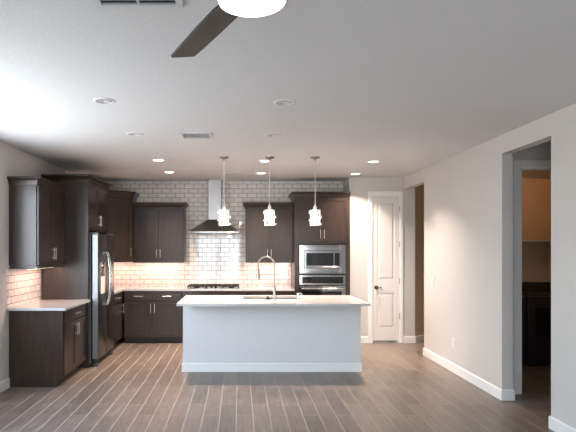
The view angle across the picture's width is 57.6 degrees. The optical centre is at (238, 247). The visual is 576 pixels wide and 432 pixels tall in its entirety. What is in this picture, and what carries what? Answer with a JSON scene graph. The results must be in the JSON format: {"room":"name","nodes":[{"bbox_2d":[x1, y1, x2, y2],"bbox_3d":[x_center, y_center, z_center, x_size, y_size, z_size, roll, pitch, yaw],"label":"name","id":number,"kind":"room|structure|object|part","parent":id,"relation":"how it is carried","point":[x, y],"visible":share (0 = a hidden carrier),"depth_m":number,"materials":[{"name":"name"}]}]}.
{"room":"kitchen","nodes":[
{"label":"kitchen","id":0,"kind":"room"},
{"bbox_2d":[0,141,65,381],"bbox_3d":[-2.725,0.205,3.275,0.150,2.790,12.350,0,0,0],"label":"wall","id":1,"kind":"structure","parent":0,"point":[14,161],"depth_m":5.93,"materials":[{"name":"paint"}]},
{"bbox_2d":[0,377,9,392],"bbox_3d":[-2.643,1.544,5.805,0.014,0.112,0.390,0,0,0],"label":"baseboard","id":2,"kind":"structure","parent":1,"relation":"attached to","point":[5,384],"depth_m":5.85,"materials":[{"name":"paint"}]},
{"bbox_2d":[7,265,40,307],"bbox_3d":[-2.646,0.443,6.430,0.008,0.486,1.000,0,0,0],"label":"backsplash","id":3,"kind":"structure","parent":1,"relation":"attached to","point":[23,285],"depth_m":6.35,"materials":[{"name":"tile"}]},
{"bbox_2d":[7,176,67,268],"bbox_3d":[-2.465,-0.289,6.431,0.375,1.058,0.989,0,0,0],"label":"upper cabinet","id":4,"kind":"object","parent":1,"relation":"attached to","point":[36,203],"visible":1,"depth_m":5.99,"materials":[{"name":"brown wood"}]},
{"bbox_3d":[-2.494,-0.268,5.994,0.318,0.945,0.012,0,0,0],"label":"panel","id":5,"kind":"part","parent":4,"relation":"part of","materials":[{"name":"brown wood"}]},
{"bbox_3d":[-2.485,0.223,6.450,0.336,0.034,0.929,0,0,0],"label":"light rail","id":6,"kind":"part","parent":4,"relation":"part of","materials":[{"name":"brown wood"}]},
{"bbox_3d":[-2.466,-0.775,6.431,0.367,0.085,0.989,0,0,0],"label":"crown molding","id":7,"kind":"part","parent":4,"relation":"part of","materials":[{"name":"brown wood"}]},
{"bbox_3d":[-2.325,-0.263,6.232,0.020,0.922,0.453,0,0,0],"label":"door","id":8,"kind":"part","parent":4,"relation":"part of","materials":[{"name":"brown wood"}]},
{"bbox_3d":[-2.325,-0.263,6.686,0.020,0.922,0.449,0,0,0],"label":"door","id":9,"kind":"part","parent":4,"relation":"part of","materials":[{"name":"brown wood"}]},
{"bbox_2d":[106,181,342,285],"bbox_3d":[-0.335,0.205,9.375,4.630,2.790,0.150,0,0,0],"label":"wall","id":10,"kind":"structure","parent":0,"point":[210,258],"depth_m":9.30,"materials":[{"name":"tile"}]},
{"bbox_2d":[108,190,139,261],"bbox_3d":[-2.209,-0.362,8.873,0.862,1.205,0.850,0,0,0],"label":"upper cabinet","id":11,"kind":"object","parent":10,"relation":"attached to","point":[120,203],"visible":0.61,"depth_m":8.80,"materials":[{"name":"brown wood"}]},
{"bbox_3d":[-2.058,-0.335,8.728,0.582,1.067,0.020,0,0,-45],"label":"door","id":12,"kind":"part","parent":11,"relation":"part of","materials":[{"name":"brown wood"}]},
{"bbox_3d":[-2.155,0.223,8.818,1.143,0.034,0.257,0,0,-45],"label":"light rail","id":13,"kind":"part","parent":11,"relation":"part of","materials":[{"name":"brown wood"}]},
{"bbox_3d":[-2.133,-0.922,8.796,1.211,0.085,0.291,0,0,-45],"label":"crown molding","id":14,"kind":"part","parent":11,"relation":"part of","materials":[{"name":"brown wood"}]},
{"bbox_2d":[133,203,188,262],"bbox_3d":[-1.359,-0.263,9.108,0.932,1.034,0.380,0,0,0],"label":"upper cabinet","id":15,"kind":"object","parent":10,"relation":"attached to","point":[159,229],"visible":1,"depth_m":8.96,"materials":[{"name":"brown wood"}]},
{"bbox_3d":[-1.599,-0.238,8.965,0.425,0.901,0.020,0,0,0],"label":"door","id":16,"kind":"part","parent":15,"relation":"part of","materials":[{"name":"brown wood"}]},
{"bbox_3d":[-1.385,0.235,8.966,0.880,0.038,0.018,0,0,0],"label":"light rail","id":17,"kind":"part","parent":15,"relation":"part of","materials":[{"name":"brown wood"}]},
{"bbox_3d":[-1.359,-0.738,9.111,0.932,0.085,0.375,0,0,0],"label":"crown molding","id":18,"kind":"part","parent":15,"relation":"part of","materials":[{"name":"brown wood"}]},
{"bbox_3d":[-1.171,-0.238,8.965,0.425,0.901,0.020,0,0,0],"label":"door","id":19,"kind":"part","parent":15,"relation":"part of","materials":[{"name":"brown wood"}]},
{"bbox_2d":[189,180,239,233],"bbox_3d":[-0.420,-0.719,9.047,0.864,0.941,0.501,0,0,0],"label":"range hood","id":20,"kind":"object","parent":10,"relation":"attached to","point":[210,226],"visible":0.99,"depth_m":9.03,"materials":[{"name":"metal"}]},
{"bbox_2d":[243,203,292,262],"bbox_3d":[0.495,-0.263,9.108,0.865,1.034,0.380,0,0,0],"label":"upper cabinet","id":21,"kind":"object","parent":10,"relation":"attached to","point":[275,242],"visible":0.91,"depth_m":8.96,"materials":[{"name":"brown wood"}]},
{"bbox_3d":[0.324,-0.238,8.965,0.392,0.901,0.020,0,0,0],"label":"door","id":22,"kind":"part","parent":21,"relation":"part of","materials":[{"name":"brown wood"}]},
{"bbox_3d":[0.495,-0.738,9.111,0.865,0.085,0.375,0,0,0],"label":"crown molding","id":23,"kind":"part","parent":21,"relation":"part of","materials":[{"name":"brown wood"}]},
{"bbox_3d":[0.521,0.235,8.966,0.813,0.038,0.018,0,0,0],"label":"light rail","id":24,"kind":"part","parent":21,"relation":"part of","materials":[{"name":"brown wood"}]},
{"bbox_3d":[0.719,-0.238,8.965,0.392,0.901,0.020,0,0,0],"label":"door","id":25,"kind":"part","parent":21,"relation":"part of","materials":[{"name":"brown wood"}]},
{"bbox_2d":[0,339,554,431],"bbox_3d":[1.250,1.660,4.050,8.100,0.120,13.900,0,0,0],"label":"floor","id":26,"kind":"structure","parent":0,"point":[138,387],"depth_m":5.49,"materials":[{"name":"brown wood"}]},
{"bbox_2d":[9,303,85,386],"bbox_3d":[-2.316,1.159,6.450,0.657,0.882,0.940,0,0,0],"label":"base cabinet","id":27,"kind":"object","parent":26,"relation":"on","point":[46,348],"visible":0.94,"depth_m":5.98,"materials":[{"name":"brown wood"}]},
{"bbox_3d":[-2.336,1.159,5.990,0.618,0.882,0.020,0,0,0],"label":"panel","id":28,"kind":"part","parent":27,"relation":"part of","materials":[{"name":"brown wood"}]},
{"bbox_2d":[7,300,89,310],"bbox_3d":[-2.311,0.701,6.425,0.661,0.030,1.000,0,0,0],"label":"countertop","id":29,"kind":"structure","parent":27,"relation":"on","point":[39,305],"depth_m":6.20,"materials":[{"name":"white stone"}]},
{"bbox_3d":[-2.035,1.188,6.247,0.020,0.592,0.432,0,0,0],"label":"door","id":30,"kind":"part","parent":27,"relation":"part of","materials":[{"name":"brown wood"}]},
{"bbox_3d":[-2.035,0.804,6.465,0.020,0.149,0.867,0,0,0],"label":"drawer","id":31,"kind":"part","parent":27,"relation":"part of","materials":[{"name":"brown wood"}]},
{"bbox_3d":[-2.035,1.188,6.683,0.020,0.592,0.432,0,0,0],"label":"door","id":32,"kind":"part","parent":27,"relation":"part of","materials":[{"name":"brown wood"}]},
{"bbox_2d":[41,174,111,367],"bbox_3d":[-2.292,0.311,7.445,0.667,2.577,1.134,0,0,0],"label":"tall cabinet","id":33,"kind":"object","parent":26,"relation":"on","point":[86,195],"visible":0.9,"depth_m":6.93,"materials":[{"name":"brown wood"}]},
{"bbox_3d":[-2.315,0.350,6.941,0.610,2.500,0.022,0,0,0],"label":"panel","id":34,"kind":"part","parent":33,"relation":"part of","materials":[{"name":"brown wood"}]},
{"bbox_3d":[-2.289,-0.934,7.445,0.662,0.085,1.134,0,0,0],"label":"crown molding","id":35,"kind":"part","parent":33,"relation":"part of","materials":[{"name":"brown wood"}]},
{"bbox_3d":[-2.020,-0.575,7.202,0.020,0.607,0.482,0,0,0],"label":"door","id":36,"kind":"part","parent":33,"relation":"part of","materials":[{"name":"brown wood"}]},
{"bbox_3d":[-2.315,0.350,7.949,0.610,2.500,0.022,0,0,0],"label":"panel","id":37,"kind":"part","parent":33,"relation":"part of","materials":[{"name":"brown wood"}]},
{"bbox_3d":[-2.020,-0.575,7.688,0.020,0.607,0.482,0,0,0],"label":"door","id":38,"kind":"part","parent":33,"relation":"part of","materials":[{"name":"brown wood"}]},
{"bbox_2d":[89,232,113,366],"bbox_3d":[-2.194,0.695,7.434,0.762,1.810,0.903,0,0,0],"label":"refrigerator","id":39,"kind":"object","parent":26,"relation":"on","point":[101,246],"visible":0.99,"depth_m":7.13,"materials":[{"name":"metal"}]},
{"bbox_3d":[-1.933,0.655,7.188,0.085,1.690,0.405,0,0,0],"label":"freezer door","id":40,"kind":"part","parent":39,"relation":"part of","materials":[{"name":"metal"}]},
{"bbox_3d":[-1.852,0.430,7.357,0.078,0.749,0.028,0,0,0],"label":"handle","id":41,"kind":"part","parent":39,"relation":"part of","materials":[{"name":"silver metal"}]},
{"bbox_3d":[-1.852,0.430,7.431,0.078,0.749,0.028,0,0,0],"label":"handle","id":42,"kind":"part","parent":39,"relation":"part of","materials":[{"name":"silver metal"}]},
{"bbox_3d":[-1.933,0.655,7.641,0.085,1.690,0.489,0,0,0],"label":"door","id":43,"kind":"part","parent":39,"relation":"part of","materials":[{"name":"metal"}]},
{"bbox_2d":[114,291,124,346],"bbox_3d":[-2.256,1.159,8.630,0.717,0.882,1.320,0,0,0],"label":"base cabinet","id":44,"kind":"object","parent":26,"relation":"on","point":[119,297],"visible":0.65,"depth_m":8.42,"materials":[{"name":"brown wood"}]},
{"bbox_3d":[-1.945,0.804,8.295,0.020,0.149,0.627,0,0,0],"label":"drawer","id":45,"kind":"part","parent":44,"relation":"part of","materials":[{"name":"brown wood"}]},
{"bbox_3d":[-1.945,1.188,8.295,0.020,0.592,0.627,0,0,0],"label":"door","id":46,"kind":"part","parent":44,"relation":"part of","materials":[{"name":"brown wood"}]},
{"bbox_2d":[114,286,294,293],"bbox_3d":[-0.858,0.701,8.632,3.566,0.030,1.334,0,0,0],"label":"countertop","id":47,"kind":"structure","parent":44,"relation":"on","point":[117,289],"depth_m":8.81,"materials":[{"name":"white stone"}]},
{"bbox_2d":[187,284,239,288],"bbox_3d":[-0.430,0.659,8.980,0.900,0.054,0.500,0,0,0],"label":"cooktop","id":48,"kind":"object","parent":47,"relation":"in","point":[190,286],"visible":1,"depth_m":8.83,"materials":[{"name":"metal"}]},
{"bbox_2d":[124,291,182,342],"bbox_3d":[-1.438,1.159,8.966,0.965,0.882,0.657,0,0,0],"label":"base cabinet","id":49,"kind":"object","parent":26,"relation":"on","point":[149,316],"visible":0.95,"depth_m":8.69,"materials":[{"name":"brown wood"}]},
{"bbox_3d":[-1.676,0.804,8.685,0.474,0.149,0.020,0,0,0],"label":"drawer","id":50,"kind":"part","parent":49,"relation":"part of","materials":[{"name":"brown wood"}]},
{"bbox_3d":[-1.676,1.188,8.685,0.474,0.592,0.020,0,0,0],"label":"door","id":51,"kind":"part","parent":49,"relation":"part of","materials":[{"name":"brown wood"}]},
{"bbox_3d":[-1.199,0.804,8.685,0.474,0.149,0.020,0,0,0],"label":"drawer","id":52,"kind":"part","parent":49,"relation":"part of","materials":[{"name":"brown wood"}]},
{"bbox_3d":[-1.199,1.188,8.685,0.474,0.592,0.020,0,0,0],"label":"door","id":53,"kind":"part","parent":49,"relation":"part of","materials":[{"name":"brown wood"}]},
{"bbox_2d":[182,291,244,337],"bbox_3d":[-0.425,1.159,8.966,1.050,0.882,0.657,0,0,0],"label":"base cabinet","id":54,"kind":"object","parent":26,"relation":"on","point":[184,293],"visible":0.23,"depth_m":8.67,"materials":[{"name":"brown wood"}]},
{"bbox_3d":[-0.425,0.804,8.685,1.035,0.149,0.020,0,0,0],"label":"drawer","id":55,"kind":"part","parent":54,"relation":"part of","materials":[{"name":"brown wood"}]},
{"bbox_2d":[245,291,293,294],"bbox_3d":[0.512,1.159,8.966,0.815,0.882,0.657,0,0,0],"label":"base cabinet","id":56,"kind":"object","parent":26,"relation":"on","point":[246,292],"visible":0.04,"depth_m":8.67,"materials":[{"name":"brown wood"}]},
{"bbox_2d":[182,306,361,371],"bbox_3d":[0.425,1.159,7.139,2.328,0.882,0.856,0,0,0],"label":"kitchen island","id":57,"kind":"object","parent":26,"relation":"on","point":[215,338],"visible":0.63,"depth_m":6.72,"materials":[{"name":"paint"}]},
{"bbox_3d":[0.425,1.544,7.115,2.328,0.112,0.809,0,0,0],"label":"baseboard","id":58,"kind":"part","parent":57,"relation":"part of","materials":[{"name":"paint"}]},
{"bbox_2d":[176,295,369,305],"bbox_3d":[0.424,0.701,6.980,2.388,0.030,1.160,0,0,0],"label":"island countertop","id":59,"kind":"structure","parent":57,"relation":"on","point":[188,300],"depth_m":6.79,"materials":[{"name":"white stone"}]},
{"bbox_2d":[256,256,275,298],"bbox_3d":[0.366,0.395,6.982,0.279,0.582,0.058,0,0,15],"label":"kitchen faucet","id":60,"kind":"object","parent":59,"relation":"on","point":[258,274],"visible":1,"depth_m":6.96,"materials":[{"name":"silver metal"}]},
{"bbox_3d":[0.366,0.314,6.984,0.245,0.412,0.021,0,0,15],"label":"spout","id":61,"kind":"part","parent":60,"relation":"part of","materials":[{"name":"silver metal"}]},
{"bbox_2d":[243,298,295,298],"bbox_3d":[0.450,0.829,7.230,0.800,0.223,0.440,0,0,0],"label":"sink","id":62,"kind":"object","parent":59,"relation":"in","point":[243,298],"visible":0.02,"depth_m":7.44,"materials":[{"name":"metal"}]},
{"bbox_2d":[288,192,350,294],"bbox_3d":[1.368,0.332,8.968,0.980,2.537,0.660,0,0,0],"label":"tall cabinet","id":63,"kind":"object","parent":26,"relation":"on","point":[334,207],"visible":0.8,"depth_m":8.69,"materials":[{"name":"brown wood"}]},
{"bbox_3d":[1.164,-0.470,8.685,0.444,0.737,0.020,0,0,0],"label":"door","id":64,"kind":"part","parent":63,"relation":"part of","materials":[{"name":"brown wood"}]},
{"bbox_3d":[1.368,-0.894,8.970,0.980,0.085,0.655,0,0,0],"label":"crown molding","id":65,"kind":"part","parent":63,"relation":"part of","materials":[{"name":"brown wood"}]},
{"bbox_2d":[299,245,344,273],"bbox_3d":[1.390,0.189,8.857,0.764,0.473,0.505,0,0,0],"label":"microwave","id":66,"kind":"object","parent":63,"relation":"in","point":[313,259],"visible":1,"depth_m":8.66,"materials":[{"name":"metal"}]},
{"bbox_3d":[1.390,0.189,8.666,0.590,0.289,0.043,0,0,0],"label":"door","id":67,"kind":"part","parent":66,"relation":"part of","materials":[{"name":"glass"}]},
{"bbox_3d":[1.390,0.317,8.625,0.544,0.022,0.040,0,0,0],"label":"handle","id":68,"kind":"part","parent":66,"relation":"part of","materials":[{"name":"silver metal"}]},
{"bbox_3d":[1.629,0.189,8.643,0.085,0.213,0.002,0,0,0],"label":"control panel","id":69,"kind":"part","parent":66,"relation":"part of","materials":[{"name":"black glass"}]},
{"bbox_2d":[299,275,344,294],"bbox_3d":[1.390,0.767,8.883,0.764,0.625,0.574,0,0,0],"label":"wall oven","id":70,"kind":"object","parent":63,"relation":"in","point":[308,284],"visible":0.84,"depth_m":8.66,"materials":[{"name":"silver metal"}]},
{"bbox_3d":[1.390,0.854,8.675,0.764,0.453,0.030,0,0,0],"label":"door","id":71,"kind":"part","parent":70,"relation":"part of","materials":[{"name":"metal"}]},
{"bbox_3d":[1.390,0.535,8.678,0.764,0.160,0.025,0,0,0],"label":"control frame","id":72,"kind":"part","parent":70,"relation":"part of","materials":[{"name":"metal"}]},
{"bbox_3d":[1.395,0.535,8.663,0.684,0.110,0.002,0,0,0],"label":"control panel","id":73,"kind":"part","parent":70,"relation":"part of","materials":[{"name":"black glass"}]},
{"bbox_3d":[1.390,0.670,8.628,0.704,0.027,0.064,0,0,0],"label":"handle","id":74,"kind":"part","parent":70,"relation":"part of","materials":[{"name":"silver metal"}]},
{"bbox_3d":[1.611,-0.470,8.685,0.444,0.737,0.020,0,0,0],"label":"door","id":75,"kind":"part","parent":63,"relation":"part of","materials":[{"name":"brown wood"}]},
{"bbox_2d":[522,296,525,364],"bbox_3d":[3.540,1.050,7.354,0.680,1.100,0.692,0,0,0],"label":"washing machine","id":76,"kind":"object","parent":26,"relation":"on","point":[523,297],"visible":0.06,"depth_m":7.02,"materials":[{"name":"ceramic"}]},
{"bbox_2d":[522,282,550,365],"bbox_3d":[4.240,1.050,7.354,0.680,1.100,0.692,0,0,0],"label":"base cabinet","id":77,"kind":"object","parent":26,"relation":"on","point":[537,294],"visible":0.29,"depth_m":7.02,"materials":[{"name":"wood"}]},
{"bbox_3d":[4.240,0.642,7.295,0.600,0.015,0.450,0,0,0],"label":"lid","id":78,"kind":"part","parent":77,"relation":"part of","materials":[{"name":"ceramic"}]},
{"bbox_3d":[4.240,0.575,7.610,0.660,0.150,0.140,0,0,0],"label":"control panel","id":79,"kind":"part","parent":77,"relation":"part of","materials":[{"name":"black glass"}]},
{"bbox_3d":[4.240,0.990,7.014,0.480,0.380,0.012,0,0,0],"label":"door","id":80,"kind":"part","parent":77,"relation":"part of","materials":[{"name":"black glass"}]},
{"bbox_2d":[0,0,575,180],"bbox_3d":[1.250,-1.265,4.050,8.100,0.150,13.900,0,0,0],"label":"ceiling","id":81,"kind":"structure","parent":0,"point":[407,86],"depth_m":3.81,"materials":[{"name":"paint"}]},
{"bbox_2d":[93,98,115,103],"bbox_3d":[-1.088,-1.183,4.200,0.184,0.012,0.184,0,0,0],"label":"recessed light","id":82,"kind":"object","parent":81,"relation":"in","point":[96,100],"visible":1,"depth_m":4.18,"materials":[{"name":"white plastic"}]},
{"bbox_2d":[126,132,143,135],"bbox_3d":[-1.087,-1.183,5.420,0.184,0.012,0.184,0,0,0],"label":"recessed light","id":83,"kind":"object","parent":81,"relation":"in","point":[127,133],"visible":1,"depth_m":5.40,"materials":[{"name":"white plastic"}]},
{"bbox_2d":[121,171,151,173],"bbox_3d":[-1.605,-1.184,8.175,0.450,0.012,0.250,0,0,0],"label":"ceiling vent","id":84,"kind":"object","parent":81,"relation":"in","point":[123,172],"visible":1,"depth_m":8.12,"materials":[{"name":"white plastic"}]},
{"bbox_2d":[92,0,183,8],"bbox_3d":[-0.485,-1.182,2.330,0.430,0.015,0.460,0,0,0],"label":"ceiling vent","id":85,"kind":"object","parent":81,"relation":"in","point":[100,4],"visible":1,"depth_m":2.52,"materials":[{"name":"white metal"}]},
{"bbox_2d":[180,132,211,138],"bbox_3d":[-0.450,-1.184,5.480,0.320,0.012,0.280,0,0,0],"label":"ceiling vent","id":86,"kind":"object","parent":81,"relation":"in","point":[185,135],"visible":1,"depth_m":5.47,"materials":[{"name":"white metal"}]},
{"bbox_2d":[218,156,230,225],"bbox_3d":[-0.194,-0.742,6.800,0.170,0.895,0.154,0,0,0],"label":"pendant light","id":87,"kind":"object","parent":81,"relation":"hanging from","point":[224,211],"visible":1,"depth_m":6.76,"materials":[{"name":"white glass"}]},
{"bbox_3d":[-0.194,-0.395,6.800,0.170,0.202,0.154,0,0,0],"label":"lamp shade","id":88,"kind":"part","parent":87,"relation":"part of","materials":[{"name":"white glass"}]},
{"bbox_2d":[171,0,285,57],"bbox_3d":[0.174,-0.999,1.768,1.165,0.380,1.282,0,0,0],"label":"ceiling fan","id":89,"kind":"object","parent":81,"relation":"hanging from","point":[226,12],"visible":1,"depth_m":1.98,"materials":[{"name":"brown wood"}]},
{"bbox_3d":[-0.128,-0.879,2.110,0.130,0.035,0.616,0,0,-25],"label":"blade","id":90,"kind":"part","parent":89,"relation":"part of","materials":[{"name":"brown wood"}]},
{"bbox_3d":[0.043,-0.840,1.740,0.231,0.062,0.231,0,0,0],"label":"lamp shade","id":91,"kind":"part","parent":89,"relation":"part of","materials":[{"name":"white glass"}]},
{"bbox_2d":[225,172,239,173],"bbox_3d":[-0.105,-1.184,8.240,0.230,0.012,0.180,0,0,0],"label":"ceiling vent","id":92,"kind":"object","parent":81,"relation":"in","point":[225,172],"visible":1,"depth_m":8.19,"materials":[{"name":"white metal"}]},
{"bbox_2d":[263,156,275,225],"bbox_3d":[0.402,-0.742,6.800,0.170,0.895,0.154,0,0,0],"label":"pendant light","id":93,"kind":"object","parent":81,"relation":"hanging from","point":[269,211],"visible":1,"depth_m":6.78,"materials":[{"name":"white glass"}]},
{"bbox_3d":[0.400,-0.850,6.800,0.009,0.620,0.009,0,0,0],"label":"cord","id":94,"kind":"part","parent":93,"relation":"part of","materials":[{"name":"white plastic"}]},
{"bbox_3d":[0.402,-0.395,6.800,0.170,0.202,0.154,0,0,0],"label":"lamp shade","id":95,"kind":"part","parent":93,"relation":"part of","materials":[{"name":"white glass"}]},
{"bbox_2d":[264,133,280,136],"bbox_3d":[0.354,-1.183,5.460,0.184,0.012,0.184,0,0,0],"label":"recessed light","id":96,"kind":"object","parent":81,"relation":"in","point":[266,134],"visible":1,"depth_m":5.43,"materials":[{"name":"white plastic"}]},
{"bbox_2d":[273,99,294,105],"bbox_3d":[0.368,-1.183,4.240,0.184,0.012,0.184,0,0,0],"label":"recessed light","id":97,"kind":"object","parent":81,"relation":"in","point":[282,102],"visible":1,"depth_m":4.22,"materials":[{"name":"white plastic"}]},
{"bbox_2d":[309,156,321,225],"bbox_3d":[0.999,-0.742,6.800,0.170,0.895,0.154,0,0,0],"label":"pendant light","id":98,"kind":"object","parent":81,"relation":"hanging from","point":[315,211],"visible":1,"depth_m":6.77,"materials":[{"name":"white glass"}]},
{"bbox_3d":[0.997,-0.850,6.800,0.009,0.620,0.009,0,0,0],"label":"cord","id":99,"kind":"part","parent":98,"relation":"part of","materials":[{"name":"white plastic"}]},
{"bbox_3d":[0.999,-0.395,6.800,0.170,0.202,0.154,0,0,0],"label":"lamp shade","id":100,"kind":"part","parent":98,"relation":"part of","materials":[{"name":"white glass"}]},
{"bbox_2d":[343,177,414,335],"bbox_3d":[2.413,0.205,9.030,1.105,2.790,0.540,0,0,0],"label":"wall","id":101,"kind":"structure","parent":0,"point":[359,187],"depth_m":8.76,"materials":[{"name":"paint"}]},
{"bbox_2d":[368,191,402,342],"bbox_3d":[2.468,0.324,8.811,0.590,2.552,0.138,0,0,0],"label":"trim","id":102,"kind":"structure","parent":101,"relation":"attached to","point":[371,194],"depth_m":8.74,"materials":[{"name":"paint"}]},
{"bbox_2d":[373,197,399,339],"bbox_3d":[2.486,0.346,8.755,0.454,2.424,0.105,0,0,0],"label":"door","id":103,"kind":"structure","parent":101,"relation":"in","point":[386,243],"depth_m":8.77,"materials":[{"name":"paint"}]},
{"bbox_3d":[2.480,-0.117,8.789,0.302,1.315,0.027,0,0,0],"label":"panel","id":104,"kind":"part","parent":103,"relation":"part of","materials":[{"name":"paint"}]},
{"bbox_3d":[2.480,1.056,8.789,0.302,0.598,0.027,0,0,0],"label":"panel","id":105,"kind":"part","parent":103,"relation":"part of","materials":[{"name":"paint"}]},
{"bbox_2d":[415,184,423,335],"bbox_3d":[3.658,0.205,9.535,0.117,2.790,2.075,0,0,45],"label":"wall","id":106,"kind":"structure","parent":0,"point":[419,190],"depth_m":8.88,"materials":[{"name":"beige paint"}]},
{"bbox_2d":[361,334,423,342],"bbox_3d":[3.238,1.544,9.210,2.860,0.112,0.552,0,0,-29],"label":"baseboard","id":107,"kind":"structure","parent":106,"relation":"attached to","point":[364,339],"depth_m":8.75,"materials":[{"name":"paint"}]},
{"bbox_2d":[403,103,575,428],"bbox_3d":[2.822,0.205,3.005,0.115,2.790,11.510,0,0,0],"label":"wall","id":108,"kind":"structure","parent":0,"point":[468,194],"depth_m":5.72,"materials":[{"name":"paint"}]},
{"bbox_2d":[431,277,434,285],"bbox_3d":[2.760,0.480,7.410,0.010,0.120,0.120,0,0,0],"label":"light switch","id":109,"kind":"object","parent":108,"relation":"attached to","point":[432,278],"visible":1,"depth_m":7.41,"materials":[{"name":"white plastic"}]},
{"bbox_2d":[423,347,575,431],"bbox_3d":[2.876,1.544,2.517,0.249,0.112,10.534,0,0,0],"label":"baseboard","id":110,"kind":"structure","parent":108,"relation":"attached to","point":[556,425],"depth_m":5.80,"materials":[{"name":"paint"}]},
{"bbox_2d":[513,140,550,159],"bbox_3d":[3.990,0.205,5.760,2.220,2.790,0.120,0,0,0],"label":"wall","id":111,"kind":"structure","parent":0,"point":[542,151],"depth_m":5.70,"materials":[{"name":"paint"}]},
{"bbox_2d":[513,160,550,393],"bbox_3d":[3.518,0.319,5.751,1.035,2.562,0.138,0,0,0],"label":"trim","id":112,"kind":"structure","parent":111,"relation":"attached to","point":[519,166],"depth_m":5.68,"materials":[{"name":"paint"}]},
{"bbox_2d":[522,171,550,281],"bbox_3d":[4.000,0.205,6.860,2.240,2.790,2.080,0,0,0],"label":"wall","id":113,"kind":"structure","parent":0,"point":[536,256],"depth_m":7.78,"materials":[{"name":"beige paint"}]},
{"bbox_2d":[522,178,550,241],"bbox_3d":[3.935,-0.547,7.612,2.090,0.905,0.325,0,0,0],"label":"laundry cabinet","id":114,"kind":"object","parent":113,"relation":"attached to","point":[536,192],"visible":0.06,"depth_m":7.45,"materials":[{"name":"wood"}]},
{"bbox_3d":[3.935,-0.105,7.615,2.090,0.020,0.320,0,0,0],"label":"light rail","id":115,"kind":"part","parent":114,"relation":"part of","materials":[{"name":"brown wood"}]}
]}

